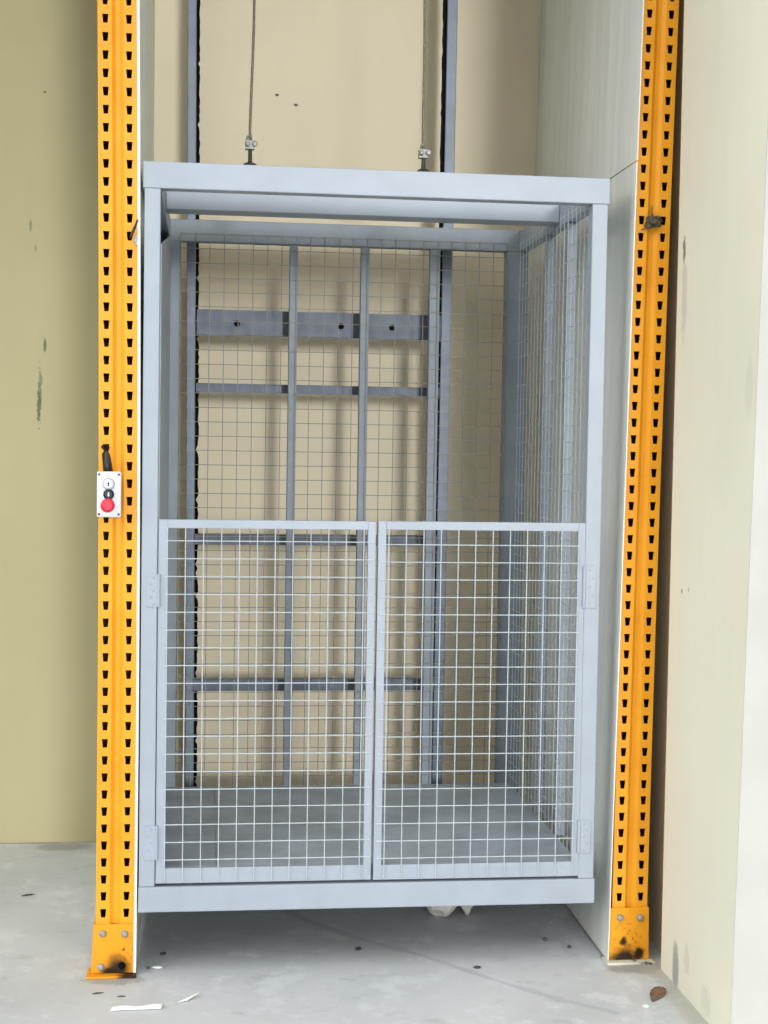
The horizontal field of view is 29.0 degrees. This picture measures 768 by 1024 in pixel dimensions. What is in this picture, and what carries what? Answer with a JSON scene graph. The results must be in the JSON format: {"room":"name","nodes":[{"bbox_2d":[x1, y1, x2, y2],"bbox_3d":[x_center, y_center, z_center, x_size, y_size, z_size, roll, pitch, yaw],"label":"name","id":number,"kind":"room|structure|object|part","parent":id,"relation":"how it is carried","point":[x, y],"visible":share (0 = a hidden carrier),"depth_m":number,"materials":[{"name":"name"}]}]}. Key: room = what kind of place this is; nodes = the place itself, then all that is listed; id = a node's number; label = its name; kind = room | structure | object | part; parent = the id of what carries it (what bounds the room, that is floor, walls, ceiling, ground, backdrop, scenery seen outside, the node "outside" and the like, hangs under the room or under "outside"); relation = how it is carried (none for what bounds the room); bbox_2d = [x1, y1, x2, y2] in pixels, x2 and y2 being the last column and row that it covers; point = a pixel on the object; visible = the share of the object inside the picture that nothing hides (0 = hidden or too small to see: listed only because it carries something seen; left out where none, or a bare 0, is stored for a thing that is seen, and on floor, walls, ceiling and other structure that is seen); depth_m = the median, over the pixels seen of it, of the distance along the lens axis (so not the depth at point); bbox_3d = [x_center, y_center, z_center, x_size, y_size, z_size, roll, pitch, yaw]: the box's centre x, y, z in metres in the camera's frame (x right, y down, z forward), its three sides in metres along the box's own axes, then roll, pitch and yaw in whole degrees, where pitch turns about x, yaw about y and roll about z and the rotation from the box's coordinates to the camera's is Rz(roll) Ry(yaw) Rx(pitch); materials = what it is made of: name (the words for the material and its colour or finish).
{"room":"warehouse","nodes":[
{"label":"warehouse","id":0,"kind":"room"},
{"bbox_2d":[0,0,541,842],"bbox_3d":[-1.866,-0.685,5.500,5.800,3.830,0.170,1,3,-7],"label":"wall","id":1,"kind":"structure","parent":0,"point":[337,83],"depth_m":5.58,"materials":[{"name":"beige paint"}]},
{"bbox_2d":[0,841,708,1023],"bbox_3d":[-0.068,1.621,-0.456,14.000,0.200,12.620,1,3,-7],"label":"floor","id":2,"kind":"structure","parent":0,"point":[413,965],"depth_m":4.29,"materials":[{"name":"concrete"}]},
{"bbox_2d":[86,0,137,978],"bbox_3d":[-0.746,-0.558,4.144,0.143,3.730,0.127,1,3,-7],"label":"post","id":3,"kind":"object","parent":2,"relation":"on","point":[113,927],"visible":0.91,"depth_m":4.15,"materials":[{"name":"metal"}]},
{"bbox_2d":[97,444,120,516],"bbox_3d":[-0.757,-0.088,4.102,0.066,0.205,0.094,1,3,-7],"label":"control box","id":4,"kind":"object","parent":3,"relation":"attached to","point":[108,481],"visible":1,"depth_m":4.08,"materials":[{"name":"white plastic"}]},
{"bbox_3d":[-0.756,-0.048,4.088,0.066,0.126,0.008,1,3,-7],"label":"plate","id":5,"kind":"part","parent":4,"relation":"part of","materials":[{"name":"white plastic"}]},
{"bbox_3d":[-0.769,1.302,4.199,0.137,0.007,0.072,1,3,-7],"label":"plate","id":6,"kind":"part","parent":3,"relation":"part of","materials":[{"name":"metal"}]},
{"bbox_2d":[129,220,137,246],"bbox_3d":[-0.690,-0.773,4.105,0.027,0.082,0.023,1,3,-7],"label":"scrap","id":7,"kind":"object","parent":3,"relation":"attached to","point":[135,225],"visible":1,"depth_m":4.10,"materials":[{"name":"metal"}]},
{"bbox_2d":[110,1003,163,1010],"bbox_3d":[-0.654,1.313,3.942,0.139,0.011,0.031,1,3,-9],"label":"paper","id":8,"kind":"object","parent":2,"relation":"on","point":[155,1005],"visible":1,"depth_m":3.94,"materials":[{"name":"white paper"}]},
{"bbox_2d":[133,0,152,972],"bbox_3d":[-0.779,-0.637,4.820,0.039,3.812,1.435,1,3,-7],"label":"partition panel","id":9,"kind":"object","parent":2,"relation":"on","point":[144,7],"visible":0.48,"depth_m":4.20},
{"bbox_2d":[179,993,197,1001],"bbox_3d":[-0.526,1.311,4.016,0.014,0.011,0.067,3,3,39],"label":"paper shred","id":10,"kind":"object","parent":2,"relation":"on","point":[190,997],"visible":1,"depth_m":4.01,"materials":[{"name":"white paper"}]},
{"bbox_2d":[185,0,457,786],"bbox_3d":[-0.235,-0.649,5.375,0.973,3.820,0.067,1,3,-7],"label":"frame","id":11,"kind":"object","parent":2,"relation":"on","point":[450,7],"visible":0.61,"depth_m":5.37,"materials":[{"name":"grey paint"}]},
{"bbox_3d":[-0.692,-0.654,5.329,0.055,3.820,0.050,1,3,-7],"label":"guide rail","id":12,"kind":"part","parent":11,"relation":"part of","materials":[{"name":"grey metal"}]},
{"bbox_3d":[0.223,-0.645,5.439,0.049,3.820,0.050,1,3,-7],"label":"guide rail","id":13,"kind":"part","parent":11,"relation":"part of","materials":[{"name":"grey metal"}]},
{"bbox_2d":[427,906,456,916],"bbox_3d":[0.189,1.236,4.767,0.107,0.120,0.101,1,3,-7],"label":"chunk","id":14,"kind":"object","parent":2,"relation":"on","point":[443,911],"visible":0.23,"depth_m":4.73,"materials":[{"name":"white"}]},
{"bbox_2d":[461,905,474,914],"bbox_3d":[0.268,1.233,4.771,0.069,0.128,0.072,1,3,-7],"label":"chunk","id":15,"kind":"object","parent":2,"relation":"on","point":[466,909],"visible":0.22,"depth_m":4.75,"materials":[{"name":"white"}]},
{"bbox_2d":[518,161,637,960],"bbox_3d":[0.614,0.122,5.019,0.035,2.320,1.440,1,3,-6],"label":"partition panel","id":16,"kind":"object","parent":2,"relation":"on","point":[594,917],"visible":0.49,"depth_m":4.52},
{"bbox_2d":[535,0,643,178],"bbox_3d":[0.673,-1.783,4.939,0.028,1.488,1.440,1,3,-6],"label":"partition panel","id":17,"kind":"object","parent":16,"relation":"on","point":[590,66],"visible":0.79,"depth_m":4.85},
{"bbox_2d":[601,0,678,965],"bbox_3d":[0.759,-0.542,4.324,0.175,3.730,0.127,1,3,-7],"label":"post","id":18,"kind":"object","parent":2,"relation":"on","point":[629,910],"visible":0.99,"depth_m":4.33,"materials":[{"name":"metal"}]},
{"bbox_3d":[0.717,1.318,4.377,0.144,0.007,0.072,1,3,-7],"label":"plate","id":19,"kind":"part","parent":18,"relation":"part of","materials":[{"name":"white metal"}]},
{"bbox_2d":[641,208,662,229],"bbox_3d":[0.772,-0.845,4.269,0.066,0.072,0.023,1,3,-7],"label":"clump","id":20,"kind":"object","parent":18,"relation":"attached to","point":[652,221],"visible":1,"depth_m":4.26,"materials":[{"name":"grey"}]},
{"bbox_2d":[650,986,665,1001],"bbox_3d":[0.751,1.329,4.102,0.042,0.009,0.105,2,3,30],"label":"dry leaf","id":21,"kind":"object","parent":2,"relation":"on","point":[657,992],"visible":1,"depth_m":4.11,"materials":[{"name":"brown plant"}]},
{"bbox_2d":[611,0,767,1023],"bbox_3d":[0.972,-0.603,4.640,0.369,3.830,2.216,1,3,-7],"label":"wall","id":22,"kind":"structure","parent":0,"point":[721,113],"depth_m":3.96,"materials":[{"name":"beige paint"}]},
{"bbox_2d":[731,127,767,1023],"bbox_3d":[3.427,-0.532,3.894,5.069,3.830,0.153,1,3,-7],"label":"wall","id":23,"kind":"structure","parent":0,"point":[749,1002],"depth_m":3.69,"materials":[{"name":"white paint"}]},
{"bbox_3d":[-1.779,-2.624,4.313,5.950,0.150,2.370,1,3,-7],"label":"ceiling","id":24,"kind":"structure","parent":0,"visible":0},
{"bbox_2d":[243,0,257,164],"bbox_3d":[-0.404,-1.757,4.582,0.044,1.543,0.045,1,3,-7],"label":"rope","id":25,"kind":"object","parent":24,"relation":"hanging from","point":[250,144],"visible":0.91,"depth_m":4.60,"materials":[{"name":"metal"}]},
{"bbox_2d":[138,161,609,912],"bbox_3d":[-0.089,0.060,4.755,1.316,2.095,1.116,1,3,-7],"label":"cage","id":26,"kind":"object","parent":25,"relation":"hanging from","point":[219,848],"visible":1,"depth_m":4.48,"materials":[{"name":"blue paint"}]},
{"bbox_3d":[-0.654,0.080,4.155,0.044,1.947,0.045,1,3,-7],"label":"corner post","id":27,"kind":"part","parent":26,"relation":"part of","materials":[{"name":"grey metal"}]},
{"bbox_3d":[-0.694,0.057,4.686,0.003,1.944,1.016,1,3,-7],"label":"panel","id":28,"kind":"part","parent":26,"relation":"part of","materials":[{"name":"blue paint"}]},
{"bbox_3d":[-0.701,-0.952,4.641,0.045,0.071,1.012,1,3,-7],"label":"rail","id":29,"kind":"part","parent":26,"relation":"part of","materials":[{"name":"grey metal"}]},
{"bbox_3d":[-0.763,0.032,5.213,0.079,1.947,0.046,1,3,-7],"label":"corner post","id":30,"kind":"part","parent":26,"relation":"part of","materials":[{"name":"grey metal"}]},
{"bbox_3d":[-0.325,0.544,4.194,0.584,0.998,0.005,1,3,-7],"label":"panel","id":31,"kind":"part","parent":26,"relation":"part of","materials":[{"name":"metal"}]},
{"bbox_3d":[-0.148,0.007,5.259,1.157,1.942,0.005,1,3,-7],"label":"panel","id":32,"kind":"part","parent":26,"relation":"part of","materials":[{"name":"metal"}]},
{"bbox_3d":[-0.100,1.016,4.803,1.228,0.038,1.011,1,3,-7],"label":"floor plate","id":33,"kind":"part","parent":26,"relation":"part of","materials":[{"name":"grey metal"}]},
{"bbox_3d":[0.271,0.551,4.266,0.578,1.000,0.005,1,3,-7],"label":"panel","id":34,"kind":"part","parent":26,"relation":"part of","materials":[{"name":"metal"}]},
{"bbox_3d":[0.458,0.045,5.359,0.080,1.947,0.046,1,3,-7],"label":"corner post","id":35,"kind":"part","parent":26,"relation":"part of","materials":[{"name":"grey metal"}]},
{"bbox_3d":[0.526,0.033,4.825,0.005,1.950,1.020,1,3,-7],"label":"panel","id":36,"kind":"part","parent":26,"relation":"part of","materials":[{"name":"metal"}]},
{"bbox_3d":[0.559,-0.939,4.792,0.035,0.071,1.012,1,3,-7],"label":"rail","id":37,"kind":"part","parent":26,"relation":"part of","materials":[{"name":"grey metal"}]},
{"bbox_3d":[0.600,0.093,4.305,0.045,1.947,0.045,1,3,-7],"label":"corner post","id":38,"kind":"part","parent":26,"relation":"part of","materials":[{"name":"grey metal"}]},
{"bbox_2d":[417,0,431,171],"bbox_3d":[0.135,-1.751,4.646,0.045,1.543,0.045,1,3,-7],"label":"rope","id":39,"kind":"object","parent":24,"relation":"hanging from","point":[423,153],"visible":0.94,"depth_m":4.66,"materials":[{"name":"metal"}]}
]}

